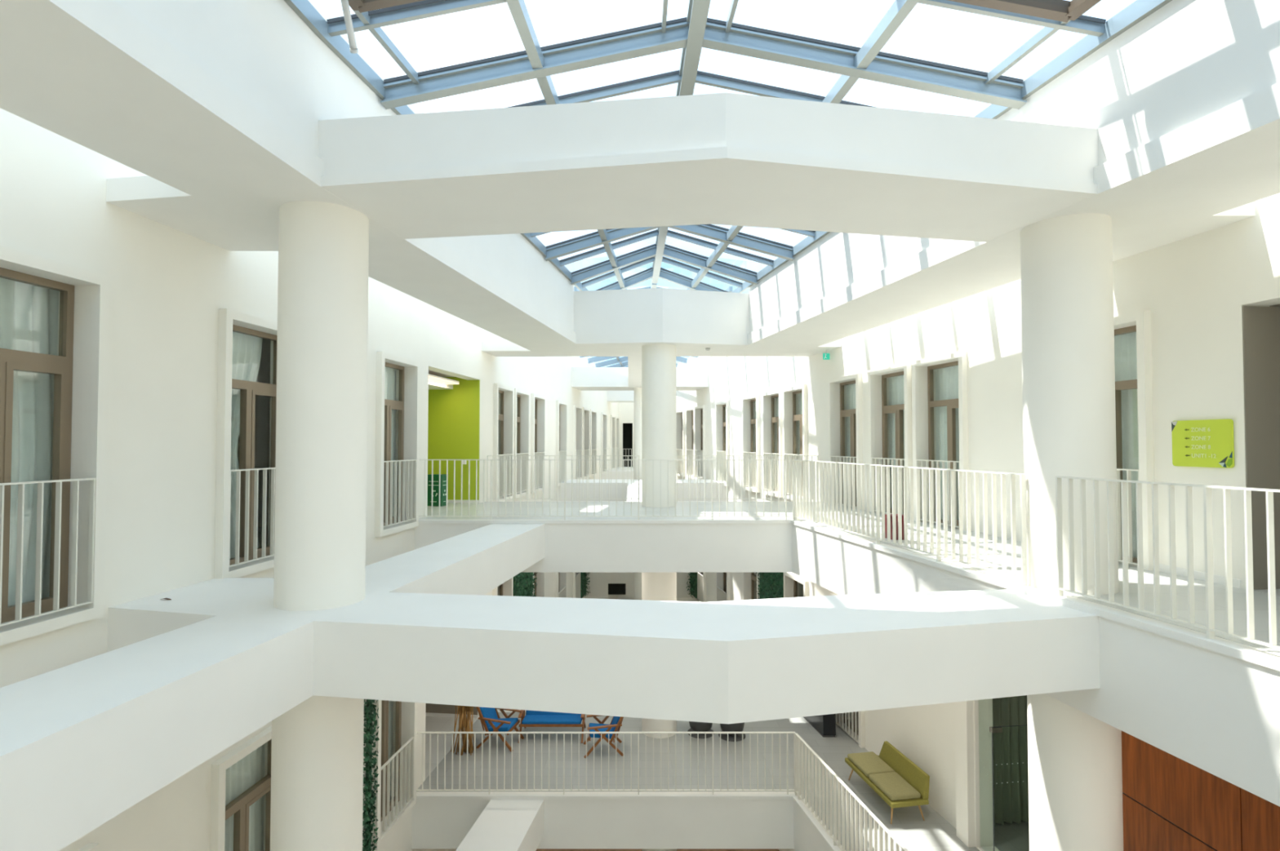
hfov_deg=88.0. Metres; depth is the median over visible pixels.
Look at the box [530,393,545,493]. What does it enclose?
window
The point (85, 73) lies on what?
roof beam
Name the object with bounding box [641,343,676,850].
column
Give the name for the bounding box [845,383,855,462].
curtain
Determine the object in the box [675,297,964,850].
wall
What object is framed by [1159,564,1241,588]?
baseboard
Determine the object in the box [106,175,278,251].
beam
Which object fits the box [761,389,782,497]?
window
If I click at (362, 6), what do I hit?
roof vent
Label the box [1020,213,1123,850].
column
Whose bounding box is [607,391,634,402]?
cross beam
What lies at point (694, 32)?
skylight
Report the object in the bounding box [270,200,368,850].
column
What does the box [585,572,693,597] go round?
wall
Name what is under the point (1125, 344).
curtain
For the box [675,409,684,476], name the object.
window
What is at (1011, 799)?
curtain
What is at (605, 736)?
seat cushion
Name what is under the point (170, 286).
wall
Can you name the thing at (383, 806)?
window
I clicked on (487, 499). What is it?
railing
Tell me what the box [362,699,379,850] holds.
panel
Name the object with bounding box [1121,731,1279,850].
wood panelling
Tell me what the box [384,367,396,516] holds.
curtain
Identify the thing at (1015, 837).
floor
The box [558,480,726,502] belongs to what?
cross beam
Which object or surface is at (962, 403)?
window
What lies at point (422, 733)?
railing
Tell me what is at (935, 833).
floor
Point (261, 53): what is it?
wall
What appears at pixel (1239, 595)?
floor tiles
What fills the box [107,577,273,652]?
beam
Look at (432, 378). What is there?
light
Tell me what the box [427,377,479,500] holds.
wall
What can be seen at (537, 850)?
floor
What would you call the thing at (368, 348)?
window
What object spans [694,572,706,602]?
window
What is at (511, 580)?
window
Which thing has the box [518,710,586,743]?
sofa
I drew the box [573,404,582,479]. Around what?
window
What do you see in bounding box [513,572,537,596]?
panel
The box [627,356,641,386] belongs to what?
roof beam
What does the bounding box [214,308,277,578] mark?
window
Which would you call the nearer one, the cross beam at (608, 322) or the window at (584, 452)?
the cross beam at (608, 322)
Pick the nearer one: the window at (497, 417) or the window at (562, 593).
the window at (497, 417)
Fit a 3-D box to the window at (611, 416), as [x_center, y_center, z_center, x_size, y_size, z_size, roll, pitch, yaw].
[-1.524,0.909,34.675,0.310,2.875,1.350,0,-1,6]
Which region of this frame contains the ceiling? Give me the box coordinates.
[428,370,453,389]
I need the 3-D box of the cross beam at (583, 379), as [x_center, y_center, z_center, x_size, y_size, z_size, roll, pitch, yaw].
[0.005,-1.782,25.554,5.106,0.730,1.800,0,-1,0]
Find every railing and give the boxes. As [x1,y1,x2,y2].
[416,732,795,795]
[418,459,793,519]
[486,455,639,502]
[676,455,818,502]
[792,459,1027,586]
[794,733,907,850]
[1055,475,1279,649]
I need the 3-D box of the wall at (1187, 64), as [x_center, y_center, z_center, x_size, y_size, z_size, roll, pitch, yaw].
[4.001,-2.666,5.493,0.357,1.070,17.652,0,-1,-11]
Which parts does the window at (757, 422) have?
guard rail, frame, sash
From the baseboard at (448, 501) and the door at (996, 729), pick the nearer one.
the door at (996, 729)
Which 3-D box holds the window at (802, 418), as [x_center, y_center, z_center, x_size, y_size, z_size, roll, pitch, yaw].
[4.004,0.450,16.705,0.310,2.875,1.350,0,-1,-10]
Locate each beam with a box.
[0,0,595,356]
[0,524,545,850]
[311,589,1100,724]
[317,93,1097,242]
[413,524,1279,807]
[455,800,544,850]
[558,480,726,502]
[571,367,708,391]
[573,288,749,356]
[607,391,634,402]
[626,483,641,502]
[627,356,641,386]
[722,87,1279,356]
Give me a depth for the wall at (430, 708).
14.79 m
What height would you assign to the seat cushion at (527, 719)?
0.122 m
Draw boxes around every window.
[0,245,111,645]
[77,843,99,850]
[209,726,271,850]
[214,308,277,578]
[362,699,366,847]
[365,347,369,541]
[371,700,417,850]
[374,351,420,537]
[492,577,513,596]
[493,383,514,502]
[513,388,529,498]
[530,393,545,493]
[533,572,545,597]
[555,400,567,486]
[555,572,566,598]
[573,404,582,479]
[573,572,580,598]
[582,407,590,479]
[589,409,596,476]
[600,412,631,473]
[609,414,615,469]
[615,416,619,467]
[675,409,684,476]
[685,407,694,479]
[693,404,706,479]
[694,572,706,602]
[715,400,729,486]
[715,572,729,601]
[742,394,759,493]
[742,572,759,599]
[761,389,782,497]
[782,384,808,500]
[783,572,808,598]
[827,373,862,510]
[829,593,865,748]
[867,362,912,519]
[911,351,968,531]
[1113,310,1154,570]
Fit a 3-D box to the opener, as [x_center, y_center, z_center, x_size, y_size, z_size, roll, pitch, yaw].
[-2.214,-3.102,5.018,0.059,0.379,0.410,0,-1,-8]
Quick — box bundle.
[450,705,475,755]
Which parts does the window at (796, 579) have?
frame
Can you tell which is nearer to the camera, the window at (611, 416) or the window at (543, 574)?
the window at (543, 574)
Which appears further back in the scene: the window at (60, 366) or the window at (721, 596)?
the window at (721, 596)
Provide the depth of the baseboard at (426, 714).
14.77 m
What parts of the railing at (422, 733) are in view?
post, post, rail, rail, post, post, post, post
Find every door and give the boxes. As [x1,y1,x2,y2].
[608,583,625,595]
[622,423,632,466]
[977,724,1028,850]
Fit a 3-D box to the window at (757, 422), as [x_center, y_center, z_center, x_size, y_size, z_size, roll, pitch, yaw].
[3.439,0.532,19.934,0.310,2.875,1.350,0,-1,-10]
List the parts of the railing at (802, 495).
post, post, post, post, rail, rail, post, post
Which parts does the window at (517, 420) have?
frame, sash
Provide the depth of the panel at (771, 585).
18.03 m
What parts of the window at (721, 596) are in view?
guard rail, sash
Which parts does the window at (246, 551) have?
guard rail, frame, sash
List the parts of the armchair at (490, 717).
post, leg, armrest, leg, cross rail, armrest, leg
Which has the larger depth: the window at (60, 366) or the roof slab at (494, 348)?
the roof slab at (494, 348)
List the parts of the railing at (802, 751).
post, post, rail, post, post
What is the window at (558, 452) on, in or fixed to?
in the wall at (170, 286)
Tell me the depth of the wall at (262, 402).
11.24 m
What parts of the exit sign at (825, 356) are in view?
panel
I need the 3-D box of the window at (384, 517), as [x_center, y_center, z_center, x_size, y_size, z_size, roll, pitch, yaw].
[-4.088,0.302,10.943,0.310,2.875,1.350,0,-1,6]
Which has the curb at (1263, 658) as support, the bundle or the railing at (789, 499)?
the railing at (789, 499)
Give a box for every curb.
[416,710,867,850]
[418,520,1279,671]
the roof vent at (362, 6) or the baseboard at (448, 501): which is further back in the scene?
the baseboard at (448, 501)
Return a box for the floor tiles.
[418,502,1279,654]
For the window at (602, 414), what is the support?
in the wall at (170, 286)
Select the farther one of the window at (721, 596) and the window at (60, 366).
the window at (721, 596)
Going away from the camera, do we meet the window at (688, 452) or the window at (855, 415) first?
the window at (855, 415)
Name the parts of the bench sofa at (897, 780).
leg, seat, leg, backrest, leg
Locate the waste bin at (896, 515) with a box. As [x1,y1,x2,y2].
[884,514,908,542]
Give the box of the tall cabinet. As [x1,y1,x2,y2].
[804,714,835,737]
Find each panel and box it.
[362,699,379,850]
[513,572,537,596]
[578,572,590,598]
[686,572,697,598]
[755,572,783,599]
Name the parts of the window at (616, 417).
guard rail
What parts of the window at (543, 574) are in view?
sash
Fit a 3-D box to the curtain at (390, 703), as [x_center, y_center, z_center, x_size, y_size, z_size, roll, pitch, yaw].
[-4.382,5.004,10.854,0.075,2.790,2.100,0,-1,6]
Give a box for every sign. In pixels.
[822,350,829,359]
[1171,418,1234,468]
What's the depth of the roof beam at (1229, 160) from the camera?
6.03 m
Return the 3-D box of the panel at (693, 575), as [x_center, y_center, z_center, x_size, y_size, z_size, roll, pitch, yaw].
[2.067,4.844,26.307,0.330,3.866,1.045,0,-1,-10]
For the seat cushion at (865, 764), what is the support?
on the bench sofa at (897, 780)
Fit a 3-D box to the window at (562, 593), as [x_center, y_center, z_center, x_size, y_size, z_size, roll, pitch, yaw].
[-2.804,5.365,22.707,0.310,2.875,1.350,0,-1,6]
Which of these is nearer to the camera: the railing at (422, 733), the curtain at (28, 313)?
the curtain at (28, 313)
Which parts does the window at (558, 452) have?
sash, guard rail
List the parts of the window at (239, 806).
frame, sash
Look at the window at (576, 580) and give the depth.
25.14 m
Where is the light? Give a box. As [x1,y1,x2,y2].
[428,373,458,384]
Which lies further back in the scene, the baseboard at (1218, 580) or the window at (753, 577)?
the window at (753, 577)
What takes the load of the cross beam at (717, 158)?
on the column at (317, 749)
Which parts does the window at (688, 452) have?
guard rail, frame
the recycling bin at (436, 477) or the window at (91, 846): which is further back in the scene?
the recycling bin at (436, 477)
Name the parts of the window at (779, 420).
sash, frame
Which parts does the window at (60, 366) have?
sash, frame, guard rail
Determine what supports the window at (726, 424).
in the wall at (925, 735)
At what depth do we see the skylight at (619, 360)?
27.93 m
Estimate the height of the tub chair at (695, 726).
0.790 m
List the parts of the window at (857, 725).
guard rail, frame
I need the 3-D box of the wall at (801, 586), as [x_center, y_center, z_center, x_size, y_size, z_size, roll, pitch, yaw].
[3.849,5.176,25.217,2.200,3.500,24.162,0,-1,-10]
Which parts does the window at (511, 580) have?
frame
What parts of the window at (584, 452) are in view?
guard rail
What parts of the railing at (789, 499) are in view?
post, post, rail, rail, post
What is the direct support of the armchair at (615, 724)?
on the floor at (935, 833)
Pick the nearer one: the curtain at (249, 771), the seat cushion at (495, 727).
the curtain at (249, 771)
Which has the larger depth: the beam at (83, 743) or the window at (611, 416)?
the window at (611, 416)
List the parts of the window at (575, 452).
guard rail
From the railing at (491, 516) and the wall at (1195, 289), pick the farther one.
the railing at (491, 516)
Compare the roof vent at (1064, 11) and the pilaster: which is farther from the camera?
the pilaster
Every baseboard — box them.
[425,713,477,718]
[447,500,479,503]
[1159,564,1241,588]
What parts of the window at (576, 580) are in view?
guard rail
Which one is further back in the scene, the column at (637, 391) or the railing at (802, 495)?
the column at (637, 391)
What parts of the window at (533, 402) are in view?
frame, sash, guard rail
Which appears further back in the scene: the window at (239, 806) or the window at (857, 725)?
the window at (857, 725)
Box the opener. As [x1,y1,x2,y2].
[340,0,358,53]
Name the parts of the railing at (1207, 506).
post, rail, rail, post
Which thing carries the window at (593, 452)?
in the wall at (170, 286)
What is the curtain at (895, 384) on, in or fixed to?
hanging from the wall at (925, 735)
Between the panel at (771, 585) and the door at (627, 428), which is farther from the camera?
the door at (627, 428)
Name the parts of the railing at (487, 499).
post, post, rail, rail, post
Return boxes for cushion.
[480,707,497,728]
[488,718,518,732]
[521,715,582,724]
[525,710,581,715]
[589,723,612,739]
[611,716,620,736]
[847,751,894,777]
[868,772,920,801]
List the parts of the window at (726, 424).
guard rail, frame, sash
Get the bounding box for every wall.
[0,0,618,850]
[106,0,576,334]
[230,338,271,559]
[425,703,477,715]
[425,715,477,779]
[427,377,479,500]
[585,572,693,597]
[617,402,634,599]
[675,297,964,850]
[746,0,1279,336]
[755,573,851,722]
[964,193,1279,850]
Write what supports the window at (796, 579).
in the wall at (925, 735)
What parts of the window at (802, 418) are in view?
sash, frame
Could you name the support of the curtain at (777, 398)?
hanging from the wall at (925, 735)
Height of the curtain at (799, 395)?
2.790 m
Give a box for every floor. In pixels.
[417,712,979,850]
[426,502,475,515]
[536,848,779,850]
[600,466,634,479]
[994,821,1029,850]
[1253,589,1279,596]
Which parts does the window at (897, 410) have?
guard rail, sash, frame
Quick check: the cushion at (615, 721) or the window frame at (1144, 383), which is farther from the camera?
the cushion at (615, 721)
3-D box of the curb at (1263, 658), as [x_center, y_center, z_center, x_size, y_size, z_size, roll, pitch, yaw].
[1.201,1.544,5.966,8.762,0.058,19.702,0,-1,-7]
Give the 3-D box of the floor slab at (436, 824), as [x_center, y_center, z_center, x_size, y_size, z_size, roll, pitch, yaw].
[1.203,6.756,5.824,8.760,0.850,19.682,0,-1,-7]
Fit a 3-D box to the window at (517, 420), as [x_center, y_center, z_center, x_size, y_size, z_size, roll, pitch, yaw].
[-3.328,0.482,17.980,0.310,2.875,1.350,0,-1,6]
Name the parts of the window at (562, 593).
sash, guard rail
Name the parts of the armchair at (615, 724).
armrest, leg, leg, armrest, leg, leg, post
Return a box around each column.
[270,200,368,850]
[634,387,641,599]
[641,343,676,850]
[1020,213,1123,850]
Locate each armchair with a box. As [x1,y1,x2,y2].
[475,706,524,752]
[583,715,624,758]
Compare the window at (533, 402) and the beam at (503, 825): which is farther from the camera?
the window at (533, 402)
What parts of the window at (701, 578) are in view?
guard rail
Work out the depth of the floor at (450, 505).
13.72 m
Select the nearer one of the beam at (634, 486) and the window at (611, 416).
the beam at (634, 486)
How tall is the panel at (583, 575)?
3.861 m
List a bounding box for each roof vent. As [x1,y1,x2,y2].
[347,0,423,13]
[947,0,1101,22]
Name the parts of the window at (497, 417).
frame, sash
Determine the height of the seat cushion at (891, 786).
0.088 m
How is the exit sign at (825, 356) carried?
hanging from the roof slab at (494, 348)
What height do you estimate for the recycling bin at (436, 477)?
0.670 m
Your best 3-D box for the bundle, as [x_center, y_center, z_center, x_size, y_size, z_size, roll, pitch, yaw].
[-3.480,5.583,13.118,0.530,1.752,0.320,0,-1,0]
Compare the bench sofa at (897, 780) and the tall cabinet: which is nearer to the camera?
the bench sofa at (897, 780)
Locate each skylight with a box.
[284,0,1172,293]
[573,278,732,367]
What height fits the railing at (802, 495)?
1.062 m
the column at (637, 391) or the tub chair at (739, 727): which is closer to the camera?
the tub chair at (739, 727)
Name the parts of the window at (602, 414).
guard rail, railing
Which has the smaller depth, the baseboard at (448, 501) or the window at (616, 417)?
the baseboard at (448, 501)
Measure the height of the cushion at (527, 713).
0.374 m
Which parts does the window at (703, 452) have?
guard rail, frame, sash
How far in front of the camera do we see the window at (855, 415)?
14.16 m
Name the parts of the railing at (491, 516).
post, post, rail, rail, post, post, post, post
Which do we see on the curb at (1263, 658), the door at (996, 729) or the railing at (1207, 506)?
the railing at (1207, 506)
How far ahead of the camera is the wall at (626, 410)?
37.01 m
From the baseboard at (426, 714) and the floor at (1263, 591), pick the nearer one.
the floor at (1263, 591)
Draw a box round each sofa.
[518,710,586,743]
[844,741,929,824]
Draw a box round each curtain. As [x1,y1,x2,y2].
[0,277,58,606]
[224,743,265,850]
[230,331,262,558]
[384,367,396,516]
[387,701,393,799]
[776,397,778,488]
[797,393,802,459]
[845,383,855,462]
[888,375,904,508]
[935,365,959,520]
[992,695,1028,826]
[1114,332,1138,558]
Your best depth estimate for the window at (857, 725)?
13.64 m
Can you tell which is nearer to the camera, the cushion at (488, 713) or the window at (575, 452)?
the cushion at (488, 713)
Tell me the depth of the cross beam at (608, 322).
13.87 m
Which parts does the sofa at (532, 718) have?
leg, armrest, cross rail, leg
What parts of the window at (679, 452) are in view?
guard rail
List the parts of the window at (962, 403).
guard rail, frame, sash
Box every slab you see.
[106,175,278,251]
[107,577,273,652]
[411,800,831,850]
[481,338,841,356]
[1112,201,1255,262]
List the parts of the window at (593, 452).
guard rail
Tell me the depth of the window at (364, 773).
9.74 m
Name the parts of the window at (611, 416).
guard rail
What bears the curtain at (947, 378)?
hanging from the wall at (925, 735)
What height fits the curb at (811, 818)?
0.058 m
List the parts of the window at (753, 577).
frame, sash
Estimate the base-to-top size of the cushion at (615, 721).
0.418 m
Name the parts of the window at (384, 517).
frame, sash, guard rail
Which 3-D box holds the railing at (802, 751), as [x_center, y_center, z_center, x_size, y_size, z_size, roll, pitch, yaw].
[3.185,5.819,8.849,0.049,1.062,5.412,0,-1,-10]
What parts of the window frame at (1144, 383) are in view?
frame, guard rail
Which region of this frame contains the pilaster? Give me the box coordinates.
[955,700,975,848]
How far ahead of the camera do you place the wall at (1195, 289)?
6.66 m
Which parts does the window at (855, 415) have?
guard rail, sash, frame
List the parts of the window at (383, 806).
frame, sash, guard rail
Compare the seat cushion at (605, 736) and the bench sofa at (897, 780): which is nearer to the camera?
the bench sofa at (897, 780)
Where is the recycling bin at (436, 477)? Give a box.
[427,474,448,506]
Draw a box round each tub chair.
[687,721,714,738]
[718,723,745,742]
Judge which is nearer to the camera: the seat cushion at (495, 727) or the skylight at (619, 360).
the seat cushion at (495, 727)
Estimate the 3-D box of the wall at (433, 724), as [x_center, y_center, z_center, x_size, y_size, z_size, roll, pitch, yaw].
[-5.038,6.545,13.492,2.599,0.164,2.726,0,-1,6]
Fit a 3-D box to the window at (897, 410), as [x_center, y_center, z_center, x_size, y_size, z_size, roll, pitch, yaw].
[4.760,0.339,12.387,0.310,2.875,1.350,0,-1,-10]
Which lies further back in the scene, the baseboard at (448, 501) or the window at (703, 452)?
the window at (703, 452)
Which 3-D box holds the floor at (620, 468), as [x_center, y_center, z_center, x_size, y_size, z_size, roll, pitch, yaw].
[-0.216,2.561,34.046,3.238,0.660,5.800,0,-1,0]
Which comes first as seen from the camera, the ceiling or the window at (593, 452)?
the ceiling
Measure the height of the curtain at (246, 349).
2.790 m
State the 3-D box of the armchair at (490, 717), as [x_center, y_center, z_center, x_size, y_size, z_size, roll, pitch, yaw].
[-2.845,6.027,13.480,0.810,0.911,0.640,0,-1,12]
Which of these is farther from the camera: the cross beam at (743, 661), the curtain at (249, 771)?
the curtain at (249, 771)
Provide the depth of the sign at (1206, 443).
6.50 m

